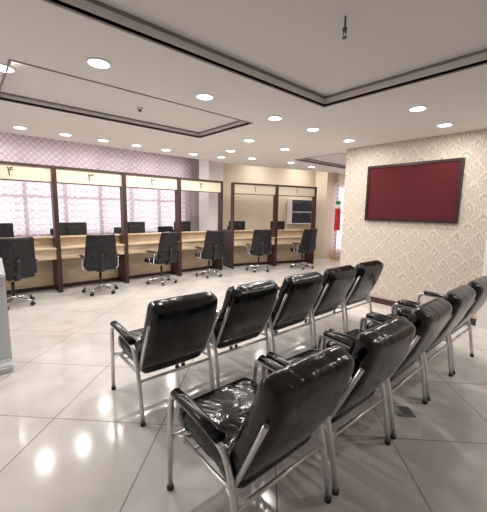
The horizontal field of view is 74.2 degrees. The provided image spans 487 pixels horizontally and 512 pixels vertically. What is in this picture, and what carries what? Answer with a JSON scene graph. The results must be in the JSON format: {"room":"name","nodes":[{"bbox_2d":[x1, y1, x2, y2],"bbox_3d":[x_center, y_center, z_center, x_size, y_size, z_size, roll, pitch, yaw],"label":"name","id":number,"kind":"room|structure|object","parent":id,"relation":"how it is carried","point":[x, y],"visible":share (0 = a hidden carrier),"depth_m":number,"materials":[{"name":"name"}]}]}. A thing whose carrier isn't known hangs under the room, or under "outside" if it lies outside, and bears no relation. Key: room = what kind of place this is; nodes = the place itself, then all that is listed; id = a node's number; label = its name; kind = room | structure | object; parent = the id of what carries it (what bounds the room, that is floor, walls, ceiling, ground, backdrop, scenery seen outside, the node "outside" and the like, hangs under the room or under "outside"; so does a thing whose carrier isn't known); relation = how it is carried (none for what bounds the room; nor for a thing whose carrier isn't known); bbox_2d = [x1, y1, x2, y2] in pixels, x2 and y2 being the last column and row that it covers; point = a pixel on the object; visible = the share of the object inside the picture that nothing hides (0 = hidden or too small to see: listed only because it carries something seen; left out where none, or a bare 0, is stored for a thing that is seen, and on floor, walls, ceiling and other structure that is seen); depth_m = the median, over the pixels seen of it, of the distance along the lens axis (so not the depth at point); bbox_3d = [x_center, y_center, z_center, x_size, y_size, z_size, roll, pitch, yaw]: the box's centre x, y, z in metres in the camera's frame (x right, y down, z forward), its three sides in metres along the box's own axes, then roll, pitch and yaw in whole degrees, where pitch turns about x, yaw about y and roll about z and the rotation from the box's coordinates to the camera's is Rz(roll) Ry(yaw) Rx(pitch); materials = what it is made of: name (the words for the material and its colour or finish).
{"room":"public hall","nodes":[
{"label":"public hall","id":0,"kind":"room"},
{"bbox_2d":[189,165,198,230],"bbox_3d":[-0.200,-1.853,10.825,4.200,1.950,0.150,-6,11,-41],"label":"wall","id":1,"kind":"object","parent":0,"point":[194,196],"visible":0.02,"depth_m":9.64,"materials":[{"name":"white paint"}]},
{"bbox_2d":[191,158,198,165],"bbox_3d":[-2.995,-2.621,8.215,11.700,0.200,0.150,-6,11,-41],"label":"wall","id":2,"kind":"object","parent":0,"point":[193,161],"visible":0.02,"depth_m":9.49,"materials":[{"name":"white paint"}]},
{"bbox_2d":[199,160,222,263],"bbox_3d":[-0.896,-1.265,8.888,0.480,3.000,0.460,-6,11,-41],"label":"wall column","id":3,"kind":"structure","parent":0,"point":[208,170],"depth_m":8.65,"materials":[{"name":"white paint"}]},
{"bbox_2d":[0,258,486,511],"bbox_3d":[0.604,0.940,4.528,12.100,0.100,11.300,-6,11,-41],"label":"floor","id":4,"kind":"structure","parent":0,"point":[70,442],"depth_m":2.28,"materials":[{"name":"tile"}]},
{"bbox_2d":[0,258,13,374],"bbox_3d":[-2.399,0.546,2.863,0.480,1.038,0.370,-6,11,-41],"label":"kiosk","id":5,"kind":"object","parent":4,"relation":"on","point":[6,362],"visible":1,"depth_m":2.92,"materials":[{"name":"grey"}]},
{"bbox_2d":[0,237,37,309],"bbox_3d":[-3.520,0.229,4.895,0.659,1.062,0.634,7,10,36],"label":"office chair","id":6,"kind":"object","parent":4,"relation":"on","point":[17,255],"visible":0.91,"depth_m":4.73,"materials":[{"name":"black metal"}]},
{"bbox_2d":[0,161,60,294],"bbox_3d":[-3.890,-0.428,5.434,1.200,2.200,0.680,-6,11,-41],"label":"service counter","id":7,"kind":"object","parent":4,"relation":"on","point":[47,276],"depth_m":5.58,"materials":[{"name":"brown laminate"}]},
{"bbox_2d":[0,223,13,237],"bbox_3d":[-4.197,-0.346,5.457,0.500,0.420,0.160,-4,10,-33],"label":"computer monitor","id":8,"kind":"object","parent":7,"relation":"on","point":[6,229],"visible":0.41,"depth_m":5.52,"materials":[{"name":"black plastic"}]},
{"bbox_2d":[51,166,127,291],"bbox_3d":[-2.990,-0.523,6.221,1.200,2.200,0.680,-6,11,-41],"label":"service counter","id":9,"kind":"object","parent":4,"relation":"on","point":[71,247],"depth_m":6.12,"materials":[{"name":"brown laminate"}]},
{"bbox_2d":[59,222,86,235],"bbox_3d":[-3.294,-0.442,6.246,0.160,0.420,0.500,8,11,42],"label":"computer monitor","id":10,"kind":"object","parent":9,"relation":"on","point":[66,228],"visible":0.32,"depth_m":6.20,"materials":[{"name":"black plastic"}]},
{"bbox_2d":[79,234,119,295],"bbox_3d":[-2.561,0.126,5.746,0.634,1.062,0.659,-4,9,-31],"label":"office chair","id":11,"kind":"object","parent":4,"relation":"on","point":[101,255],"visible":1,"depth_m":5.50,"materials":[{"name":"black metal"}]},
{"bbox_2d":[114,227,120,233],"bbox_3d":[-2.732,-0.138,7.605,0.634,1.062,0.659,-5,10,-36],"label":"computer monitor","id":12,"kind":"object","parent":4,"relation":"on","point":[116,229],"visible":0.06,"depth_m":7.64,"materials":[{"name":"black plastic"}]},
{"bbox_2d":[117,172,180,282],"bbox_3d":[-2.082,-0.618,7.015,1.220,2.200,0.680,-6,11,-41],"label":"service counter","id":13,"kind":"object","parent":4,"relation":"on","point":[137,244],"depth_m":6.94,"materials":[{"name":"brown laminate"}]},
{"bbox_2d":[127,222,144,232],"bbox_3d":[-2.395,-0.536,7.032,0.500,0.420,0.160,-5,10,-36],"label":"computer monitor","id":14,"kind":"object","parent":13,"relation":"on","point":[133,227],"visible":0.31,"depth_m":7.03,"materials":[{"name":"black plastic"}]},
{"bbox_2d":[144,232,178,285],"bbox_3d":[-1.670,0.027,6.565,0.659,1.062,0.634,6,10,34],"label":"office chair","id":15,"kind":"object","parent":4,"relation":"on","point":[167,253],"visible":1,"depth_m":6.36,"materials":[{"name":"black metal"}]},
{"bbox_2d":[110,291,218,426],"bbox_3d":[-0.624,0.691,2.562,0.656,0.897,0.752,-6,10,-40],"label":"chair","id":16,"kind":"object","parent":4,"relation":"on","point":[176,330],"visible":1,"depth_m":2.30,"materials":[{"name":"black leather"}]},
{"bbox_2d":[158,226,173,231],"bbox_3d":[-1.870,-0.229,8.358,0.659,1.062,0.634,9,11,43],"label":"computer monitor","id":17,"kind":"object","parent":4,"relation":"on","point":[160,228],"visible":0.1,"depth_m":8.46,"materials":[{"name":"black plastic"}]},
{"bbox_2d":[167,177,222,275],"bbox_3d":[-1.174,-0.714,7.809,1.200,2.200,0.680,-6,11,-41],"label":"service counter","id":18,"kind":"object","parent":4,"relation":"on","point":[189,240],"depth_m":7.78,"materials":[{"name":"brown laminate"}]},
{"bbox_2d":[174,221,190,231],"bbox_3d":[-1.478,-0.633,7.834,0.160,0.420,0.500,8,10,40],"label":"computer monitor","id":19,"kind":"object","parent":18,"relation":"on","point":[186,225],"visible":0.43,"depth_m":7.85,"materials":[{"name":"black plastic"}]},
{"bbox_2d":[195,230,224,277],"bbox_3d":[-0.779,-0.067,7.343,0.634,1.062,0.659,-5,10,-36],"label":"office chair","id":20,"kind":"object","parent":4,"relation":"on","point":[213,248],"visible":1,"depth_m":7.11,"materials":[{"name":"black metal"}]},
{"bbox_2d":[181,280,277,387],"bbox_3d":[-0.123,0.638,3.005,0.656,0.897,0.753,-6,10,-40],"label":"chair","id":21,"kind":"object","parent":4,"relation":"on","point":[246,310],"visible":0.8,"depth_m":2.70,"materials":[{"name":"black leather"}]},
{"bbox_2d":[223,182,277,268],"bbox_3d":[0.178,-0.820,8.728,1.280,2.200,0.680,-3,9,-24],"label":"service counter","id":22,"kind":"object","parent":4,"relation":"on","point":[235,247],"depth_m":8.57,"materials":[{"name":"brown laminate"}]},
{"bbox_2d":[229,221,244,229],"bbox_3d":[-0.174,-0.748,8.810,0.500,0.420,0.160,-4,9,-30],"label":"computer monitor","id":23,"kind":"object","parent":22,"relation":"on","point":[238,225],"visible":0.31,"depth_m":8.79,"materials":[{"name":"black plastic"}]},
{"bbox_2d":[246,229,272,272],"bbox_3d":[0.385,-0.153,8.099,0.634,1.062,0.659,-1,8,-16],"label":"office chair","id":24,"kind":"object","parent":4,"relation":"on","point":[262,244],"visible":1,"depth_m":7.83,"materials":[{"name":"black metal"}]},
{"bbox_2d":[167,345,354,511],"bbox_3d":[0.070,0.837,1.613,0.656,0.897,0.752,-6,11,-40],"label":"chair","id":25,"kind":"object","parent":4,"relation":"on","point":[247,427],"visible":1,"depth_m":1.35,"materials":[{"name":"black leather"}]},
{"bbox_2d":[234,271,323,353],"bbox_3d":[0.385,0.585,3.440,0.656,0.897,0.753,-6,11,-41],"label":"chair","id":26,"kind":"object","parent":4,"relation":"on","point":[298,294],"visible":0.7,"depth_m":3.13,"materials":[{"name":"black leather"}]},
{"bbox_2d":[267,185,316,265],"bbox_3d":[1.342,-0.874,9.256,1.280,2.200,0.680,-3,9,-24],"label":"service counter","id":27,"kind":"object","parent":4,"relation":"on","point":[284,238],"depth_m":9.15,"materials":[{"name":"brown laminate"}]},
{"bbox_2d":[270,221,284,229],"bbox_3d":[0.991,-0.801,9.338,0.500,0.420,0.160,-4,9,-30],"label":"computer monitor","id":28,"kind":"object","parent":27,"relation":"on","point":[281,224],"visible":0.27,"depth_m":9.34,"materials":[{"name":"black plastic"}]},
{"bbox_2d":[290,229,317,268],"bbox_3d":[1.599,-0.210,8.658,0.634,1.062,0.659,-4,9,-31],"label":"office chair","id":29,"kind":"object","parent":4,"relation":"on","point":[308,241],"visible":1,"depth_m":8.40,"materials":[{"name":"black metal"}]},
{"bbox_2d":[275,265,355,348],"bbox_3d":[0.877,0.530,3.893,0.656,0.897,0.753,-6,11,-42],"label":"chair","id":30,"kind":"object","parent":4,"relation":"on","point":[337,282],"visible":0.58,"depth_m":3.58,"materials":[{"name":"black leather"}]},
{"bbox_2d":[314,171,335,258],"bbox_3d":[2.619,-1.431,10.503,0.440,3.000,0.450,-6,11,-41],"label":"column","id":31,"kind":"structure","parent":4,"relation":"on","point":[325,181],"depth_m":10.34,"materials":[{"name":"beige paint"}]},
{"bbox_2d":[330,199,340,260],"bbox_3d":[2.871,-0.816,9.953,0.280,1.945,0.280,-6,11,-41],"label":"flag","id":32,"kind":"object","parent":4,"relation":"on","point":[338,203],"visible":1,"depth_m":9.85,"materials":[{"name":"red fabric"}]},
{"bbox_2d":[260,316,415,495],"bbox_3d":[0.575,0.785,2.046,0.656,0.897,0.753,-6,10,-40],"label":"chair","id":33,"kind":"object","parent":4,"relation":"on","point":[377,351],"visible":0.59,"depth_m":1.73,"materials":[{"name":"black leather"}]},
{"bbox_2d":[333,260,383,332],"bbox_3d":[1.381,0.478,4.329,0.656,0.897,0.752,-6,11,-40],"label":"chair","id":34,"kind":"object","parent":4,"relation":"on","point":[368,273],"visible":0.49,"depth_m":4.01,"materials":[{"name":"black leather"}]},
{"bbox_2d":[321,297,452,439],"bbox_3d":[1.078,0.732,2.486,0.656,0.897,0.753,-6,11,-42],"label":"chair","id":35,"kind":"object","parent":4,"relation":"on","point":[429,318],"visible":0.48,"depth_m":2.17,"materials":[{"name":"black leather"}]},
{"bbox_2d":[393,406,415,416],"bbox_3d":[1.224,1.188,2.462,0.130,0.004,0.130,1,8,3],"label":"floor drain","id":36,"kind":"object","parent":4,"relation":"on","point":[401,411],"visible":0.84,"depth_m":2.46,"materials":[{"name":"silver metal"}]},
{"bbox_2d":[362,285,475,400],"bbox_3d":[1.571,0.677,2.933,0.656,0.897,0.752,-6,11,-42],"label":"chair","id":37,"kind":"object","parent":4,"relation":"on","point":[461,298],"visible":0.38,"depth_m":2.64,"materials":[{"name":"black leather"}]},
{"bbox_2d":[394,276,486,374],"bbox_3d":[2.071,0.625,3.370,0.656,0.897,0.753,-6,11,-40],"label":"chair","id":38,"kind":"object","parent":4,"relation":"on","point":[479,285],"visible":0.4,"depth_m":3.10,"materials":[{"name":"black"}]},
{"bbox_2d":[475,236,486,328],"bbox_3d":[3.603,-0.261,3.742,0.060,2.600,1.250,-6,11,-41],"label":"pilaster","id":39,"kind":"object","parent":4,"relation":"on","point":[481,320],"depth_m":4.28,"materials":[{"name":"white paint"}]},
{"bbox_2d":[0,0,486,173],"bbox_3d":[1.397,-1.752,3.297,11.900,0.400,8.850,-6,11,-41],"label":"ceiling","id":40,"kind":"structure","parent":0,"point":[39,33],"depth_m":3.34,"materials":[{"name":"white paint"}]},
{"bbox_2d":[0,63,15,72],"bbox_3d":[-1.924,-1.500,2.569,0.184,0.012,0.184,-6,11,-41],"label":"recessed light","id":41,"kind":"object","parent":40,"relation":"in","point":[3,66],"depth_m":2.58,"materials":[{"name":"white plastic"}]},
{"bbox_2d":[12,125,27,128],"bbox_3d":[-3.118,-1.791,4.493,0.184,0.012,0.184,-6,11,-41],"label":"recessed light","id":42,"kind":"object","parent":40,"relation":"in","point":[17,127],"depth_m":4.49,"materials":[{"name":"white plastic"}]},
{"bbox_2d":[59,133,71,135],"bbox_3d":[-2.690,-1.836,4.867,0.184,0.012,0.184,-6,11,-41],"label":"recessed light","id":43,"kind":"object","parent":40,"relation":"in","point":[64,134],"depth_m":4.87,"materials":[{"name":"white plastic"}]},
{"bbox_2d":[85,57,111,68],"bbox_3d":[-1.103,-1.469,2.456,0.184,0.012,0.184,-6,11,-41],"label":"recessed light","id":44,"kind":"object","parent":40,"relation":"in","point":[97,62],"depth_m":2.44,"materials":[{"name":"white plastic"}]},
{"bbox_2d":[0,61,249,136],"bbox_3d":[-1.217,-1.686,3.688,2.480,0.070,1.170,-6,11,-41],"label":"ceiling tray","id":45,"kind":"object","parent":40,"relation":"attached to","point":[27,81],"visible":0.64,"depth_m":3.55,"materials":[{"name":"white paint"}]},
{"bbox_2d":[0,59,252,137],"bbox_3d":[-1.217,-1.683,3.689,2.516,0.076,1.206,-6,11,-41],"label":"trim","id":46,"kind":"structure","parent":40,"relation":"attached to","point":[9,60],"depth_m":3.74,"materials":[{"name":"grey"}]},
{"bbox_2d":[195,93,213,99],"bbox_3d":[-0.379,-1.553,3.141,0.184,0.012,0.184,-6,11,-41],"label":"recessed light","id":47,"kind":"object","parent":40,"relation":"in","point":[202,96],"depth_m":3.13,"materials":[{"name":"white plastic"}]},
{"bbox_2d":[243,139,254,141],"bbox_3d":[0.085,-1.815,5.064,0.184,0.012,0.184,-6,11,-41],"label":"recessed light","id":48,"kind":"object","parent":40,"relation":"in","point":[246,140],"depth_m":5.06,"materials":[{"name":"white plastic"}]},
{"bbox_2d":[42,0,486,107],"bbox_3d":[0.362,-1.216,0.490,4.616,0.096,3.766,-6,11,-41],"label":"trim","id":49,"kind":"structure","parent":40,"relation":"attached to","point":[53,2],"depth_m":2.44,"materials":[{"name":"grey"}]},
{"bbox_2d":[50,0,486,105],"bbox_3d":[0.362,-1.219,0.490,4.580,0.090,3.730,-6,11,-41],"label":"ceiling tray","id":50,"kind":"object","parent":40,"relation":"attached to","point":[299,42],"visible":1,"depth_m":2.17,"materials":[{"name":"white paint"}]},
{"bbox_2d":[342,16,346,39],"bbox_3d":[0.624,-1.407,1.981,0.031,0.124,0.031,1,8,3],"label":"sprinkler","id":51,"kind":"object","parent":50,"relation":"attached to","point":[344,30],"visible":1,"depth_m":1.98,"materials":[{"name":"grey metal"}]},
{"bbox_2d":[267,115,282,120],"bbox_3d":[0.373,-1.636,3.826,0.184,0.012,0.184,-6,11,-41],"label":"recessed light","id":52,"kind":"object","parent":40,"relation":"in","point":[274,118],"depth_m":3.82,"materials":[{"name":"white plastic"}]},
{"bbox_2d":[306,127,319,130],"bbox_3d":[0.929,-1.695,4.311,0.184,0.012,0.184,-6,11,-41],"label":"recessed light","id":53,"kind":"object","parent":40,"relation":"in","point":[311,128],"depth_m":4.30,"materials":[{"name":"white plastic"}]},
{"bbox_2d":[295,153,345,168],"bbox_3d":[2.484,-2.132,7.341,2.736,0.076,1.136,-6,11,-41],"label":"trim","id":54,"kind":"structure","parent":40,"relation":"attached to","point":[338,153],"depth_m":7.29,"materials":[{"name":"grey"}]},
{"bbox_2d":[298,154,345,167],"bbox_3d":[2.484,-2.135,7.341,2.700,0.070,1.100,-6,11,-41],"label":"ceiling tray","id":55,"kind":"object","parent":40,"relation":"attached to","point":[340,159],"visible":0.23,"depth_m":7.23,"materials":[{"name":"white paint"}]},
{"bbox_2d":[343,139,354,141],"bbox_3d":[1.621,-1.771,4.943,0.184,0.012,0.184,-6,11,-41],"label":"recessed light","id":56,"kind":"object","parent":40,"relation":"in","point":[346,140],"depth_m":4.94,"materials":[{"name":"white plastic"}]},
{"bbox_2d":[408,105,427,111],"bbox_3d":[1.833,-1.549,3.386,0.184,0.012,0.184,-6,11,-41],"label":"recessed light","id":57,"kind":"object","parent":40,"relation":"in","point":[420,107],"depth_m":3.38,"materials":[{"name":"white plastic"}]},
{"bbox_2d":[436,123,453,126],"bbox_3d":[2.495,-1.622,3.992,0.184,0.012,0.184,-6,11,-41],"label":"recessed light","id":58,"kind":"object","parent":40,"relation":"in","point":[442,124],"depth_m":3.98,"materials":[{"name":"white plastic"}]},
{"bbox_2d":[223,163,315,229],"bbox_3d":[0.947,-1.401,10.085,3.850,3.000,0.100,-3,9,-24],"label":"wall","id":59,"kind":"structure","parent":0,"point":[256,211],"depth_m":9.77,"materials":[{"name":"beige paint"}]},
{"bbox_2d":[287,199,311,223],"bbox_3d":[1.812,-1.409,10.249,0.840,0.760,0.260,-3,9,-24],"label":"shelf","id":60,"kind":"object","parent":59,"relation":"attached to","point":[299,211],"visible":0.97,"depth_m":10.15,"materials":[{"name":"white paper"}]},
{"bbox_2d":[331,182,344,257],"bbox_3d":[3.572,-1.045,9.673,0.075,2.400,2.070,-6,11,-41],"label":"sheer curtain","id":61,"kind":"object","parent":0,"point":[339,186],"visible":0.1,"depth_m":10.29,"materials":[{"name":"fabric"}]},
{"bbox_2d":[335,173,344,181],"bbox_3d":[5.097,-2.203,8.040,0.150,0.700,10.900,-6,11,-41],"label":"wall","id":62,"kind":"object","parent":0,"point":[340,177],"visible":0.02,"depth_m":10.21,"materials":[{"name":"beige paint"}]},
{"bbox_2d":[340,129,486,318],"bbox_3d":[3.768,-0.255,3.721,0.180,2.600,5.800,-6,11,-41],"label":"wall","id":63,"kind":"structure","parent":0,"point":[416,258],"depth_m":4.84,"materials":[{"name":"beige paper"}]},
{"bbox_2d":[364,157,464,223],"bbox_3d":[2.517,-0.965,4.896,0.045,0.885,1.360,-6,11,-41],"label":"notice board","id":64,"kind":"object","parent":63,"relation":"attached to","point":[422,191],"visible":1,"depth_m":4.81,"materials":[{"name":"felt"},{"name":"grey metal"}]},
{"bbox_2d":[365,296,475,325],"bbox_3d":[2.462,0.783,5.188,0.020,0.090,2.160,-6,11,-41],"label":"baseboard","id":65,"kind":"structure","parent":63,"relation":"attached to","point":[373,299],"depth_m":5.30,"materials":[{"name":"red wood"}]},
{"bbox_3d":[-1.737,-2.549,6.785,12.000,0.100,3.950,-6,11,-41],"label":"ceiling","id":66,"kind":"structure","parent":0,"visible":0},
{"bbox_3d":[-4.333,-2.504,6.711,7.500,0.028,0.027,-6,11,-41],"label":"curtain rod","id":67,"kind":"object","parent":66,"relation":"attached to","visible":0},
{"bbox_2d":[0,180,189,236],"bbox_3d":[-4.354,-1.058,6.986,7.400,2.800,0.065,-6,11,-41],"label":"sheer curtain","id":68,"kind":"object","parent":67,"relation":"hanging from","point":[27,205],"visible":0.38,"depth_m":7.52,"materials":[{"name":"fabric"}]},
{"bbox_2d":[0,132,190,177],"bbox_3d":[-4.268,-2.185,6.751,7.400,0.640,0.056,-6,11,-41],"label":"lace valance","id":69,"kind":"object","parent":67,"relation":"hanging from","point":[13,147],"visible":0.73,"depth_m":7.34,"materials":[{"name":"fabric"}]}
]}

